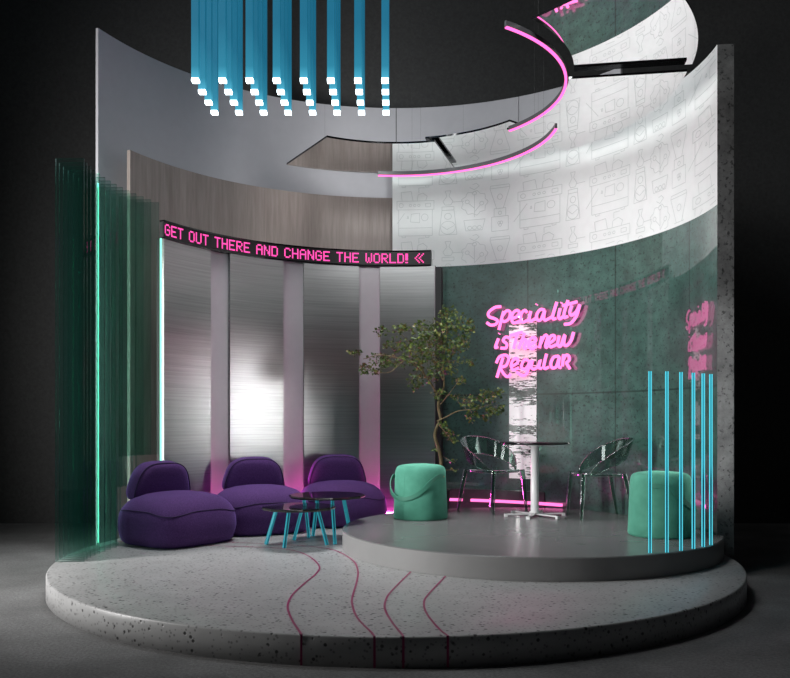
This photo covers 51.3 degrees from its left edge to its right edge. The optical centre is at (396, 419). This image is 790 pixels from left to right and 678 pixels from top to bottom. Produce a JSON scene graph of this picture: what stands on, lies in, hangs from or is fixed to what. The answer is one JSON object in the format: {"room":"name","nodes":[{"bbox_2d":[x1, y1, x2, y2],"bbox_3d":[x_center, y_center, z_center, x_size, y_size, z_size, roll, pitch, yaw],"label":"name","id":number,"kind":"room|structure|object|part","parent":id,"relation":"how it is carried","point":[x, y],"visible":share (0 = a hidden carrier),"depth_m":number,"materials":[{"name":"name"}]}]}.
{"room":"cafe lounge set","nodes":[
{"label":"cafe lounge set","id":0,"kind":"room"},
{"bbox_2d":[96,28,395,543],"bbox_3d":[-1.642,-1.278,9.364,3.620,5.145,0.601,0,0,-35],"label":"wall","id":1,"kind":"structure","parent":0,"point":[147,106],"depth_m":8.80,"materials":[{"name":"paint"}]},
{"bbox_2d":[127,150,391,501],"bbox_3d":[-1.467,-0.690,9.243,3.207,3.969,0.519,0,0,-34],"label":"wall","id":2,"kind":"structure","parent":0,"point":[184,197],"depth_m":8.82,"materials":[{"name":"wood"}]},
{"bbox_2d":[157,238,435,494],"bbox_3d":[-1.070,-0.335,9.124,3.203,2.930,0.601,0,0,-27],"label":"wall","id":3,"kind":"structure","parent":0,"point":[369,277],"depth_m":9.32,"materials":[{"name":"grey paint"}]},
{"bbox_2d":[162,239,210,492],"bbox_3d":[-2.143,-0.333,8.401,0.052,2.925,0.650,0,0,32],"label":"metal panel","id":4,"kind":"object","parent":3,"relation":"attached to","point":[186,269],"visible":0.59,"depth_m":8.42,"materials":[{"name":"silver metal"}]},
{"bbox_2d":[229,254,282,472],"bbox_3d":[-1.543,-0.333,9.062,0.662,2.925,0.052,0,0,-38],"label":"metal panel","id":5,"kind":"object","parent":3,"relation":"attached to","point":[255,284],"visible":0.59,"depth_m":9.05,"materials":[{"name":"silver metal"}]},
{"bbox_2d":[159,220,431,266],"bbox_3d":[-1.076,-1.879,9.068,3.121,0.183,0.579,0,0,-28],"label":"banner","id":6,"kind":"object","parent":3,"relation":"attached to","point":[171,231],"visible":1,"depth_m":9.27,"materials":[{"name":"black plastic"}]},
{"bbox_2d":[303,263,358,488],"bbox_3d":[-0.750,-0.333,9.474,0.657,2.925,0.052,0,0,-17],"label":"metal panel","id":7,"kind":"object","parent":3,"relation":"attached to","point":[330,292],"visible":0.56,"depth_m":9.46,"materials":[{"name":"silver metal"}]},
{"bbox_2d":[380,265,434,512],"bbox_3d":[0.126,-0.333,9.585,0.639,2.925,0.051,0,0,3],"label":"metal panel","id":8,"kind":"object","parent":3,"relation":"attached to","point":[407,293],"visible":0.56,"depth_m":9.58,"materials":[{"name":"silver metal"}]},
{"bbox_2d":[435,267,442,464],"bbox_3d":[0.500,-0.325,9.636,0.074,2.910,0.138,0,0,11],"label":"trim","id":9,"kind":"structure","parent":3,"relation":"attached to","point":[438,270],"depth_m":9.57,"materials":[{"name":"black metal"}]},
{"bbox_2d":[0,0,789,522],"bbox_3d":[0.000,-2.705,10.410,24.000,8.000,0.200,0,0,0],"label":"wall","id":10,"kind":"structure","parent":0,"point":[442,53],"depth_m":10.31,"materials":[{"name":"black paint"}]},
{"bbox_2d":[0,523,789,677],"bbox_3d":[0.000,1.345,5.560,24.000,0.100,15.000,0,0,0],"label":"floor","id":11,"kind":"structure","parent":0,"point":[35,642],"depth_m":4.64,"materials":[{"name":"concrete"}]},
{"bbox_2d":[46,527,746,667],"bbox_3d":[0.000,1.211,7.059,5.536,0.168,5.539,0,0,0],"label":"platform","id":12,"kind":"object","parent":11,"relation":"on","point":[306,602],"visible":0.64,"depth_m":5.01,"materials":[{"name":"concrete"}]},
{"bbox_2d":[55,158,83,561],"bbox_3d":[-2.602,-0.476,6.560,0.225,3.213,0.016,0,0,0],"label":"glass fin","id":13,"kind":"object","parent":12,"relation":"on","point":[55,158],"visible":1,"depth_m":6.55,"materials":[{"name":"green glass"}]},
{"bbox_2d":[59,162,86,559],"bbox_3d":[-2.616,-0.476,6.662,0.225,3.213,0.016,0,0,0],"label":"glass fin","id":14,"kind":"object","parent":12,"relation":"on","point":[59,162],"visible":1,"depth_m":6.67,"materials":[{"name":"green glass"}]},
{"bbox_2d":[63,166,90,557],"bbox_3d":[-2.623,-0.476,6.763,0.225,3.213,0.016,0,0,0],"label":"glass fin","id":15,"kind":"object","parent":12,"relation":"on","point":[63,166],"visible":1,"depth_m":6.76,"materials":[{"name":"green glass"}]},
{"bbox_2d":[68,170,94,555],"bbox_3d":[-2.626,-0.476,6.864,0.225,3.213,0.016,0,0,0],"label":"glass fin","id":16,"kind":"object","parent":12,"relation":"on","point":[68,170],"visible":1,"depth_m":6.87,"materials":[{"name":"green glass"}]},
{"bbox_2d":[84,181,84,549],"bbox_3d":[-2.603,-0.476,7.169,0.225,3.213,0.016,0,0,0],"label":"glass fin","id":17,"kind":"object","parent":12,"relation":"on","point":[84,181],"visible":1,"depth_m":7.17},
{"bbox_2d":[73,174,99,553],"bbox_3d":[-2.623,-0.476,6.966,0.225,3.213,0.016,0,0,0],"label":"glass fin","id":18,"kind":"object","parent":12,"relation":"on","point":[73,174],"visible":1,"depth_m":6.97,"materials":[{"name":"green glass"}]},
{"bbox_2d":[78,177,104,551],"bbox_3d":[-2.615,-0.476,7.067,0.225,3.213,0.016,0,0,0],"label":"glass fin","id":19,"kind":"object","parent":12,"relation":"on","point":[78,177],"visible":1,"depth_m":7.06,"materials":[{"name":"green glass"}]},
{"bbox_2d":[97,183,98,542],"bbox_3d":[-2.749,-0.525,7.581,0.018,3.310,0.018,0,0,0],"label":"light line","id":20,"kind":"object","parent":12,"relation":"on","point":[97,183],"visible":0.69,"depth_m":7.58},
{"bbox_2d":[97,187,122,545],"bbox_3d":[-2.565,-0.476,7.372,0.225,3.213,0.016,0,0,0],"label":"glass fin","id":21,"kind":"object","parent":12,"relation":"on","point":[97,187],"visible":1,"depth_m":7.37,"materials":[{"name":"green glass"}]},
{"bbox_2d":[104,190,128,544],"bbox_3d":[-2.539,-0.476,7.473,0.225,3.213,0.016,0,0,0],"label":"glass fin","id":22,"kind":"object","parent":12,"relation":"on","point":[104,190],"visible":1,"depth_m":7.47,"materials":[{"name":"green glass"}]},
{"bbox_2d":[111,193,135,542],"bbox_3d":[-2.508,-0.476,7.575,0.225,3.213,0.016,0,0,0],"label":"glass fin","id":23,"kind":"object","parent":12,"relation":"on","point":[111,193],"visible":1,"depth_m":7.57,"materials":[{"name":"green glass"}]},
{"bbox_2d":[119,196,142,540],"bbox_3d":[-2.473,-0.476,7.676,0.225,3.213,0.016,0,0,0],"label":"glass fin","id":24,"kind":"object","parent":12,"relation":"on","point":[119,196],"visible":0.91,"depth_m":7.68,"materials":[{"name":"green glass"}]},
{"bbox_2d":[135,202,158,454],"bbox_3d":[-2.388,-0.476,7.880,0.225,3.213,0.016,0,0,0],"label":"glass fin","id":25,"kind":"object","parent":12,"relation":"on","point":[135,202],"visible":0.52,"depth_m":7.88,"materials":[{"name":"green glass"}]},
{"bbox_2d":[160,238,161,460],"bbox_3d":[-2.307,-0.325,8.061,0.020,2.910,0.020,0,0,0],"label":"light line","id":26,"kind":"object","parent":12,"relation":"on","point":[160,238],"visible":0.6,"depth_m":8.05,"materials":[{"name":"white plastic"}]},
{"bbox_2d":[117,460,235,548],"bbox_3d":[-2.035,0.758,7.660,0.900,0.744,0.930,0,0,37],"label":"lounge sofa","id":27,"kind":"object","parent":12,"relation":"on","point":[162,511],"visible":1,"depth_m":7.39,"materials":[{"name":"purple fabric"}]},
{"bbox_3d":[-2.253,0.578,7.824,0.236,0.383,0.651,0,0,37],"label":"backrest","id":28,"kind":"part","parent":27,"relation":"part of","materials":[{"name":"purple fabric"}]},
{"bbox_3d":[-2.035,0.895,7.660,0.900,0.469,0.930,0,0,37],"label":"seat","id":29,"kind":"part","parent":27,"relation":"part of","materials":[{"name":"purple fabric"}]},
{"bbox_2d":[218,457,309,535],"bbox_3d":[-1.390,0.758,8.420,0.930,0.744,0.900,0,0,-25],"label":"lounge sofa","id":30,"kind":"object","parent":12,"relation":"on","point":[249,484],"visible":0.74,"depth_m":8.13,"materials":[{"name":"purple fabric"}]},
{"bbox_3d":[-1.504,0.578,8.668,0.651,0.383,0.236,0,0,-25],"label":"backrest","id":31,"kind":"part","parent":30,"relation":"part of","materials":[{"name":"purple fabric"}]},
{"bbox_3d":[-1.390,0.895,8.420,0.930,0.469,0.900,0,0,-25],"label":"seat","id":32,"kind":"part","parent":30,"relation":"part of","materials":[{"name":"purple fabric"}]},
{"bbox_2d":[261,502,335,547],"bbox_3d":[-0.917,0.950,7.402,0.669,0.371,0.850,0,0,-29],"label":"coffee table","id":33,"kind":"object","parent":12,"relation":"on","point":[296,507],"visible":1,"depth_m":7.28,"materials":[{"name":"glass"}]},
{"bbox_3d":[-1.132,0.960,7.454,0.141,0.347,0.022,0,0,27],"label":"leg","id":34,"kind":"part","parent":33,"relation":"part of","materials":[{"name":"teal metal"}]},
{"bbox_3d":[-0.970,0.960,7.275,0.067,0.343,0.022,0,0,-24],"label":"leg","id":35,"kind":"part","parent":33,"relation":"part of","materials":[{"name":"teal metal"}]},
{"bbox_3d":[-0.846,0.960,7.814,0.033,0.351,0.222,0,0,0],"label":"leg","id":36,"kind":"part","parent":33,"relation":"part of","materials":[{"name":"teal metal"}]},
{"bbox_3d":[-0.670,0.960,7.429,0.115,0.346,0.022,0,0,-29],"label":"leg","id":37,"kind":"part","parent":33,"relation":"part of","materials":[{"name":"teal metal"}]},
{"bbox_2d":[289,491,364,544],"bbox_3d":[-0.651,0.916,7.720,0.724,0.434,0.706,0,0,0],"label":"coffee table","id":38,"kind":"object","parent":12,"relation":"on","point":[332,496],"visible":0.97,"depth_m":7.64,"materials":[{"name":"black glass"}]},
{"bbox_3d":[-0.911,0.927,7.745,0.128,0.412,0.022,0,0,5],"label":"leg","id":39,"kind":"part","parent":38,"relation":"part of","materials":[{"name":"teal metal"}]},
{"bbox_3d":[-0.785,0.927,7.967,0.022,0.412,0.136,0,0,-29],"label":"leg","id":40,"kind":"part","parent":38,"relation":"part of","materials":[{"name":"teal metal"}]},
{"bbox_3d":[-0.573,0.927,7.512,0.022,0.411,0.112,0,0,-21],"label":"leg","id":41,"kind":"part","parent":38,"relation":"part of","materials":[{"name":"teal metal"}]},
{"bbox_3d":[-0.476,0.927,7.938,0.022,0.412,0.136,0,0,39],"label":"leg","id":42,"kind":"part","parent":38,"relation":"part of","materials":[{"name":"teal metal"}]},
{"bbox_2d":[301,454,386,527],"bbox_3d":[-0.600,0.758,9.000,0.930,0.744,0.900,0,0,-14],"label":"lounge sofa","id":43,"kind":"object","parent":12,"relation":"on","point":[332,472],"visible":0.7,"depth_m":8.75,"materials":[{"name":"purple fabric"}]},
{"bbox_3d":[-0.666,0.578,9.265,0.651,0.383,0.236,0,0,-14],"label":"backrest","id":44,"kind":"part","parent":43,"relation":"part of","materials":[{"name":"purple fabric"}]},
{"bbox_3d":[-0.600,0.895,9.000,0.930,0.469,0.900,0,0,-14],"label":"seat","id":45,"kind":"part","parent":43,"relation":"part of","materials":[{"name":"purple fabric"}]},
{"bbox_2d":[342,507,723,581],"bbox_3d":[1.117,1.045,7.395,3.198,0.170,3.300,0,0,0],"label":"platform","id":46,"kind":"object","parent":12,"relation":"on","point":[475,543],"visible":0.78,"depth_m":6.32,"materials":[{"name":"grey concrete"}]},
{"bbox_2d":[390,463,447,520],"bbox_3d":[0.218,0.694,8.056,0.567,0.533,0.537,0,0,0],"label":"pouf","id":47,"kind":"object","parent":46,"relation":"on","point":[420,492],"visible":1,"depth_m":7.84,"materials":[{"name":"green fabric"}]},
{"bbox_2d":[346,304,504,511],"bbox_3d":[0.306,-0.122,8.545,1.664,2.164,0.616,0,0,-2],"label":"potted tree","id":48,"kind":"object","parent":46,"relation":"on","point":[422,347],"visible":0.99,"depth_m":8.52,"materials":[{"name":"green plant"}]},
{"bbox_3d":[0.436,0.843,8.620,0.270,0.235,0.270,0,0,0],"label":"pot","id":49,"kind":"part","parent":48,"relation":"part of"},
{"bbox_2d":[457,436,527,514],"bbox_3d":[0.994,0.567,8.722,0.647,0.793,0.600,0,0,-40],"label":"armchair","id":50,"kind":"object","parent":46,"relation":"on","point":[468,443],"visible":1,"depth_m":8.71,"materials":[{"name":"plastic"}]},
{"bbox_3d":[0.698,0.739,8.710,0.131,0.449,0.052,0,0,21],"label":"leg","id":51,"kind":"part","parent":50,"relation":"part of","materials":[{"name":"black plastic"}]},
{"bbox_3d":[0.959,0.352,8.765,0.647,0.355,0.488,0,0,-40],"label":"backrest","id":52,"kind":"part","parent":50,"relation":"part of","materials":[{"name":"plastic"}]},
{"bbox_3d":[0.986,0.739,8.373,0.052,0.445,0.085,0,0,21],"label":"leg","id":53,"kind":"part","parent":50,"relation":"part of","materials":[{"name":"green plastic"}]},
{"bbox_3d":[1.029,0.534,8.680,0.470,0.036,0.470,0,0,-40],"label":"seat","id":54,"kind":"part","parent":50,"relation":"part of","materials":[{"name":"plastic"}]},
{"bbox_3d":[1.340,0.739,8.667,0.085,0.445,0.052,0,0,-10],"label":"leg","id":55,"kind":"part","parent":50,"relation":"part of","materials":[{"name":"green plastic"}]},
{"bbox_2d":[499,441,570,519],"bbox_3d":[1.383,0.589,8.230,0.710,0.742,0.710,0,0,0],"label":"bistro table","id":56,"kind":"object","parent":46,"relation":"on","point":[534,445],"visible":1,"depth_m":8.19,"materials":[{"name":"white metal"}]},
{"bbox_2d":[566,437,634,520],"bbox_3d":[2.034,0.567,8.123,0.600,0.793,0.647,0,0,-3],"label":"armchair","id":57,"kind":"object","parent":46,"relation":"on","point":[623,446],"visible":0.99,"depth_m":8.12,"materials":[{"name":"plastic"}]},
{"bbox_3d":[1.757,0.739,8.337,0.052,0.445,0.085,0,0,-33],"label":"leg","id":58,"kind":"part","parent":57,"relation":"part of","materials":[{"name":"green plastic"}]},
{"bbox_3d":[1.785,0.739,7.878,0.052,0.445,0.085,0,0,26],"label":"leg","id":59,"kind":"part","parent":57,"relation":"part of","materials":[{"name":"green plastic"}]},
{"bbox_3d":[1.979,0.534,8.120,0.470,0.036,0.470,0,0,-3],"label":"seat","id":60,"kind":"part","parent":57,"relation":"part of","materials":[{"name":"plastic"}]},
{"bbox_3d":[2.090,0.352,8.127,0.488,0.355,0.647,0,0,-3],"label":"backrest","id":61,"kind":"part","parent":57,"relation":"part of","materials":[{"name":"plastic"}]},
{"bbox_3d":[2.200,0.739,8.369,0.131,0.449,0.052,0,0,-33],"label":"leg","id":62,"kind":"part","parent":57,"relation":"part of","materials":[{"name":"green plastic"}]},
{"bbox_3d":[2.228,0.739,7.899,0.131,0.449,0.052,0,0,26],"label":"leg","id":63,"kind":"part","parent":57,"relation":"part of","materials":[{"name":"green plastic"}]},
{"bbox_2d":[648,371,651,552],"bbox_3d":[1.837,0.304,5.959,0.024,1.314,0.024,0,0,16],"label":"light rod","id":64,"kind":"object","parent":46,"relation":"on","point":[649,372],"visible":1,"depth_m":5.95,"materials":[{"name":"teal"}]},
{"bbox_2d":[628,471,695,538],"bbox_3d":[2.217,0.694,6.869,0.555,0.533,0.531,0,0,0],"label":"pouf","id":65,"kind":"object","parent":46,"relation":"on","point":[638,487],"visible":0.78,"depth_m":6.66,"materials":[{"name":"green fabric"}]},
{"bbox_2d":[665,371,668,552],"bbox_3d":[1.964,0.304,5.976,0.024,1.314,0.024,0,0,16],"label":"light rod","id":66,"kind":"object","parent":46,"relation":"on","point":[666,372],"visible":1,"depth_m":5.97,"materials":[{"name":"teal"}]},
{"bbox_2d":[679,372,682,550],"bbox_3d":[2.094,0.304,6.057,0.024,1.314,0.024,0,0,16],"label":"light rod","id":67,"kind":"object","parent":46,"relation":"on","point":[680,373],"visible":1,"depth_m":6.05,"materials":[{"name":"teal"}]},
{"bbox_2d":[692,373,694,548],"bbox_3d":[2.219,0.304,6.149,0.024,1.314,0.024,0,0,16],"label":"light rod","id":68,"kind":"object","parent":46,"relation":"on","point":[693,374],"visible":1,"depth_m":6.14,"materials":[{"name":"teal"}]},
{"bbox_2d":[701,373,704,546],"bbox_3d":[2.328,0.304,6.245,0.024,1.314,0.024,0,0,16],"label":"light rod","id":69,"kind":"object","parent":46,"relation":"on","point":[702,375],"visible":1,"depth_m":6.24,"materials":[{"name":"teal"}]},
{"bbox_2d":[709,374,712,544],"bbox_3d":[2.420,0.304,6.334,0.024,1.314,0.024,0,0,16],"label":"light rod","id":70,"kind":"object","parent":46,"relation":"on","point":[710,375],"visible":1,"depth_m":6.33,"materials":[{"name":"teal"}]},
{"bbox_2d":[397,97,518,141],"bbox_3d":[0.742,-1.278,10.038,1.509,5.145,0.121,0,0,14],"label":"wall","id":71,"kind":"structure","parent":0,"point":[413,124],"depth_m":10.08,"materials":[{"name":"paint"}]},
{"bbox_2d":[392,44,733,554],"bbox_3d":[1.683,-1.010,8.674,1.001,4.279,4.156,0,0,-44],"label":"wall","id":72,"kind":"structure","parent":0,"point":[634,224],"depth_m":8.63,"materials":[{"name":"concrete"}]},
{"bbox_2d":[450,498,462,500],"bbox_3d":[0.593,0.930,9.630,0.361,0.030,0.046,0,0,13],"label":"light strip","id":73,"kind":"object","parent":72,"relation":"attached to","point":[451,499],"visible":0.3,"depth_m":9.59,"materials":[{"name":"pink plastic"}]},
{"bbox_2d":[447,488,544,508],"bbox_3d":[1.101,0.968,9.463,1.246,0.325,0.101,0,0,25],"label":"baseboard","id":74,"kind":"structure","parent":72,"relation":"attached to","point":[468,494],"depth_m":9.51,"materials":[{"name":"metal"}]},
{"bbox_2d":[470,499,562,506],"bbox_3d":[1.350,0.930,9.295,1.107,0.030,0.097,0,0,31],"label":"light strip","id":75,"kind":"object","parent":72,"relation":"attached to","point":[471,500],"visible":0.91,"depth_m":9.32,"materials":[{"name":"pink plastic"}]},
{"bbox_2d":[509,320,536,478],"bbox_3d":[1.434,-0.228,9.331,0.334,1.785,0.016,0,0,32],"label":"panel","id":76,"kind":"object","parent":72,"relation":"attached to","point":[522,390],"visible":0.87,"depth_m":9.33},
{"bbox_2d":[486,300,580,377],"bbox_3d":[1.535,-0.896,9.189,1.165,0.838,0.139,0,0,36],"label":"sign","id":77,"kind":"object","parent":72,"relation":"attached to","point":[575,313],"visible":1,"depth_m":9.20,"materials":[{"name":"plastic"}]},
{"bbox_2d":[397,50,715,264],"bbox_3d":[1.649,-2.479,8.629,0.834,1.332,3.896,0,0,-44],"label":"print","id":78,"kind":"object","parent":72,"relation":"attached to","point":[654,176],"depth_m":8.88},
{"bbox_2d":[519,69,621,121],"bbox_3d":[1.982,-1.278,9.419,1.298,5.145,0.097,0,0,40],"label":"wall","id":79,"kind":"structure","parent":0,"point":[530,104],"depth_m":9.69,"materials":[{"name":"paint"}]},
{"bbox_3d":[0.000,-6.755,5.560,24.000,0.100,15.000,0,0,0],"label":"ceiling","id":80,"kind":"structure","parent":0,"visible":0},
{"bbox_2d":[191,0,199,83],"bbox_3d":[-1.586,-4.686,6.500,0.056,4.037,0.056,0,0,0],"label":"tube","id":81,"kind":"object","parent":80,"relation":"hanging from","point":[195,4],"visible":1,"depth_m":6.47,"materials":[{"name":"blue"}]},
{"bbox_2d":[198,0,206,94],"bbox_3d":[-1.586,-4.686,6.726,0.056,4.037,0.056,0,0,0],"label":"tube","id":82,"kind":"object","parent":80,"relation":"hanging from","point":[202,87],"visible":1,"depth_m":6.70,"materials":[{"name":"blue"}]},
{"bbox_2d":[205,0,212,104],"bbox_3d":[-1.586,-4.686,6.951,0.056,4.037,0.056,0,0,0],"label":"tube","id":83,"kind":"object","parent":80,"relation":"hanging from","point":[209,93],"visible":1,"depth_m":6.92,"materials":[{"name":"blue"}]},
{"bbox_2d":[211,0,217,114],"bbox_3d":[-1.586,-4.686,7.176,0.056,4.037,0.056,0,0,0],"label":"tube","id":84,"kind":"object","parent":80,"relation":"hanging from","point":[214,108],"visible":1,"depth_m":7.15,"materials":[{"name":"blue"}]},
{"bbox_2d":[218,0,226,83],"bbox_3d":[-1.372,-4.686,6.500,0.056,4.037,0.056,0,0,0],"label":"tube","id":85,"kind":"object","parent":80,"relation":"hanging from","point":[222,4],"visible":1,"depth_m":6.47,"materials":[{"name":"blue"}]},
{"bbox_2d":[224,0,232,94],"bbox_3d":[-1.372,-4.686,6.726,0.056,4.037,0.056,0,0,0],"label":"tube","id":86,"kind":"object","parent":80,"relation":"hanging from","point":[228,88],"visible":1,"depth_m":6.70,"materials":[{"name":"blue"}]},
{"bbox_2d":[230,0,237,104],"bbox_3d":[-1.372,-4.686,6.951,0.056,4.037,0.056,0,0,0],"label":"tube","id":87,"kind":"object","parent":80,"relation":"hanging from","point":[233,98],"visible":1,"depth_m":6.92,"materials":[{"name":"blue"}]},
{"bbox_2d":[235,0,242,114],"bbox_3d":[-1.372,-4.686,7.176,0.056,4.037,0.056,0,0,0],"label":"tube","id":88,"kind":"object","parent":80,"relation":"hanging from","point":[238,108],"visible":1,"depth_m":7.15,"materials":[{"name":"blue"}]},
{"bbox_2d":[246,0,253,83],"bbox_3d":[-1.159,-4.686,6.500,0.056,4.037,0.056,0,0,0],"label":"tube","id":89,"kind":"object","parent":80,"relation":"hanging from","point":[249,3],"visible":1,"depth_m":6.47,"materials":[{"name":"blue"}]},
{"bbox_2d":[251,0,258,94],"bbox_3d":[-1.159,-4.686,6.726,0.056,4.037,0.056,0,0,0],"label":"tube","id":90,"kind":"object","parent":80,"relation":"hanging from","point":[254,87],"visible":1,"depth_m":6.70,"materials":[{"name":"blue"}]},
{"bbox_2d":[255,0,262,104],"bbox_3d":[-1.159,-4.686,6.951,0.056,4.037,0.056,0,0,0],"label":"tube","id":91,"kind":"object","parent":80,"relation":"hanging from","point":[258,98],"visible":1,"depth_m":6.92,"materials":[{"name":"blue"}]},
{"bbox_2d":[260,0,266,114],"bbox_3d":[-1.159,-4.686,7.176,0.056,4.037,0.056,0,0,0],"label":"tube","id":92,"kind":"object","parent":80,"relation":"hanging from","point":[263,108],"visible":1,"depth_m":7.15,"materials":[{"name":"blue"}]},
{"bbox_2d":[273,0,280,83],"bbox_3d":[-0.945,-4.686,6.500,0.056,4.037,0.056,0,0,0],"label":"tube","id":93,"kind":"object","parent":80,"relation":"hanging from","point":[276,3],"visible":1,"depth_m":6.47,"materials":[{"name":"blue"}]},
{"bbox_2d":[277,0,284,94],"bbox_3d":[-0.945,-4.686,6.726,0.056,4.037,0.056,0,0,0],"label":"tube","id":94,"kind":"object","parent":80,"relation":"hanging from","point":[280,87],"visible":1,"depth_m":6.70,"materials":[{"name":"blue"}]},
{"bbox_2d":[281,0,287,104],"bbox_3d":[-0.945,-4.686,6.951,0.056,4.037,0.056,0,0,0],"label":"tube","id":95,"kind":"object","parent":80,"relation":"hanging from","point":[284,98],"visible":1,"depth_m":6.92,"materials":[{"name":"blue"}]},
{"bbox_2d":[284,0,291,114],"bbox_3d":[-0.945,-4.686,7.176,0.056,4.037,0.056,0,0,0],"label":"tube","id":96,"kind":"object","parent":80,"relation":"hanging from","point":[287,108],"visible":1,"depth_m":7.15,"materials":[{"name":"blue"}]},
{"bbox_2d":[300,0,307,83],"bbox_3d":[-0.731,-4.686,6.500,0.056,4.037,0.056,0,0,0],"label":"tube","id":97,"kind":"object","parent":80,"relation":"hanging from","point":[303,3],"visible":1,"depth_m":6.47,"materials":[{"name":"blue"}]},
{"bbox_2d":[303,0,310,94],"bbox_3d":[-0.731,-4.686,6.726,0.056,4.037,0.056,0,0,0],"label":"tube","id":98,"kind":"object","parent":80,"relation":"hanging from","point":[306,87],"visible":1,"depth_m":6.70,"materials":[{"name":"blue"}]},
{"bbox_2d":[306,0,312,104],"bbox_3d":[-0.731,-4.686,6.951,0.056,4.037,0.056,0,0,0],"label":"tube","id":99,"kind":"object","parent":80,"relation":"hanging from","point":[309,98],"visible":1,"depth_m":6.92,"materials":[{"name":"blue"}]},
{"bbox_2d":[309,0,315,114],"bbox_3d":[-0.731,-4.686,7.176,0.056,4.037,0.056,0,0,0],"label":"tube","id":100,"kind":"object","parent":80,"relation":"hanging from","point":[312,108],"visible":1,"depth_m":7.15,"materials":[{"name":"blue"}]},
{"bbox_2d":[327,0,334,83],"bbox_3d":[-0.517,-4.686,6.500,0.056,4.037,0.056,0,0,0],"label":"tube","id":101,"kind":"object","parent":80,"relation":"hanging from","point":[330,3],"visible":1,"depth_m":6.47,"materials":[{"name":"blue"}]},
{"bbox_2d":[329,0,336,94],"bbox_3d":[-0.517,-4.686,6.726,0.056,4.037,0.056,0,0,0],"label":"tube","id":102,"kind":"object","parent":80,"relation":"hanging from","point":[332,87],"visible":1,"depth_m":6.70,"materials":[{"name":"blue"}]},
{"bbox_2d":[332,0,338,104],"bbox_3d":[-0.517,-4.686,6.951,0.056,4.037,0.056,0,0,0],"label":"tube","id":103,"kind":"object","parent":80,"relation":"hanging from","point":[335,98],"visible":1,"depth_m":6.92,"materials":[{"name":"blue"}]},
{"bbox_2d":[334,0,340,114],"bbox_3d":[-0.517,-4.686,7.176,0.056,4.037,0.056,0,0,0],"label":"tube","id":104,"kind":"object","parent":80,"relation":"hanging from","point":[337,108],"visible":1,"depth_m":7.15,"materials":[{"name":"blue"}]},
{"bbox_2d":[354,0,361,83],"bbox_3d":[-0.304,-4.686,6.500,0.056,4.037,0.056,0,0,0],"label":"tube","id":105,"kind":"object","parent":80,"relation":"hanging from","point":[357,3],"visible":1,"depth_m":6.47,"materials":[{"name":"blue"}]},
{"bbox_2d":[356,0,362,94],"bbox_3d":[-0.304,-4.686,6.726,0.056,4.037,0.056,0,0,0],"label":"tube","id":106,"kind":"object","parent":80,"relation":"hanging from","point":[359,87],"visible":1,"depth_m":6.70,"materials":[{"name":"blue"}]},
{"bbox_2d":[357,0,363,104],"bbox_3d":[-0.304,-4.686,6.951,0.056,4.037,0.056,0,0,0],"label":"tube","id":107,"kind":"object","parent":80,"relation":"hanging from","point":[360,98],"visible":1,"depth_m":6.92,"materials":[{"name":"blue"}]},
{"bbox_2d":[358,0,364,114],"bbox_3d":[-0.304,-4.686,7.176,0.056,4.037,0.056,0,0,0],"label":"tube","id":108,"kind":"object","parent":80,"relation":"hanging from","point":[361,108],"visible":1,"depth_m":7.15,"materials":[{"name":"blue"}]},
{"bbox_2d":[287,135,453,173],"bbox_3d":[-0.268,-4.768,8.850,1.900,3.875,1.220,0,0,0],"label":"mirror segment","id":109,"kind":"object","parent":80,"relation":"hanging from","point":[330,153],"visible":0.8,"depth_m":8.87,"materials":[{"name":"mirror"}]},
{"bbox_2d":[381,0,388,83],"bbox_3d":[-0.090,-4.686,6.500,0.056,4.037,0.056,0,0,0],"label":"tube","id":110,"kind":"object","parent":80,"relation":"hanging from","point":[384,3],"visible":1,"depth_m":6.47,"materials":[{"name":"blue"}]},
{"bbox_2d":[382,84,388,94],"bbox_3d":[-0.090,-4.686,6.726,0.056,4.037,0.056,0,0,0],"label":"tube","id":111,"kind":"object","parent":80,"relation":"hanging from","point":[385,87],"visible":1,"depth_m":6.70,"materials":[{"name":"blue"}]},
{"bbox_2d":[382,95,388,104],"bbox_3d":[-0.090,-4.686,6.951,0.056,4.037,0.056,0,0,0],"label":"tube","id":112,"kind":"object","parent":80,"relation":"hanging from","point":[385,98],"visible":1,"depth_m":6.92,"materials":[{"name":"blue"}]},
{"bbox_2d":[383,105,388,114],"bbox_3d":[-0.090,-4.686,7.176,0.056,4.037,0.056,0,0,0],"label":"tube","id":113,"kind":"object","parent":80,"relation":"hanging from","point":[385,107],"visible":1,"depth_m":7.15,"materials":[{"name":"blue"}]},
{"bbox_2d":[378,123,556,176],"bbox_3d":[0.746,-4.599,7.918,2.082,4.211,0.488,0,0,41],"label":"light bar","id":114,"kind":"object","parent":80,"relation":"hanging from","point":[553,130],"visible":1,"depth_m":8.19,"materials":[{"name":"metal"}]},
{"bbox_2d":[425,120,554,165],"bbox_3d":[0.963,-4.796,8.646,1.563,3.817,1.029,0,0,31],"label":"mirror segment","id":115,"kind":"object","parent":80,"relation":"hanging from","point":[495,141],"visible":0.75,"depth_m":8.63,"materials":[{"name":"silver metal"}]},
{"bbox_2d":[504,20,566,131],"bbox_3d":[1.174,-4.750,6.885,0.497,3.911,2.148,0,0,9],"label":"light bar","id":116,"kind":"object","parent":80,"relation":"hanging from","point":[508,25],"visible":1,"depth_m":6.43,"materials":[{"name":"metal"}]},
{"bbox_2d":[507,69,686,150],"bbox_3d":[1.773,-4.768,7.585,1.081,3.875,2.058,0,0,-17],"label":"mirror segment","id":117,"kind":"object","parent":80,"relation":"hanging from","point":[591,108],"visible":0.87,"depth_m":7.41,"materials":[{"name":"silver metal"}]},
{"bbox_2d":[532,0,697,71],"bbox_3d":[1.675,-4.796,6.132,1.030,3.817,1.662,0,0,29],"label":"mirror segment","id":118,"kind":"object","parent":80,"relation":"hanging from","point":[597,34],"visible":1,"depth_m":6.10,"materials":[{"name":"silver metal"}]}
]}

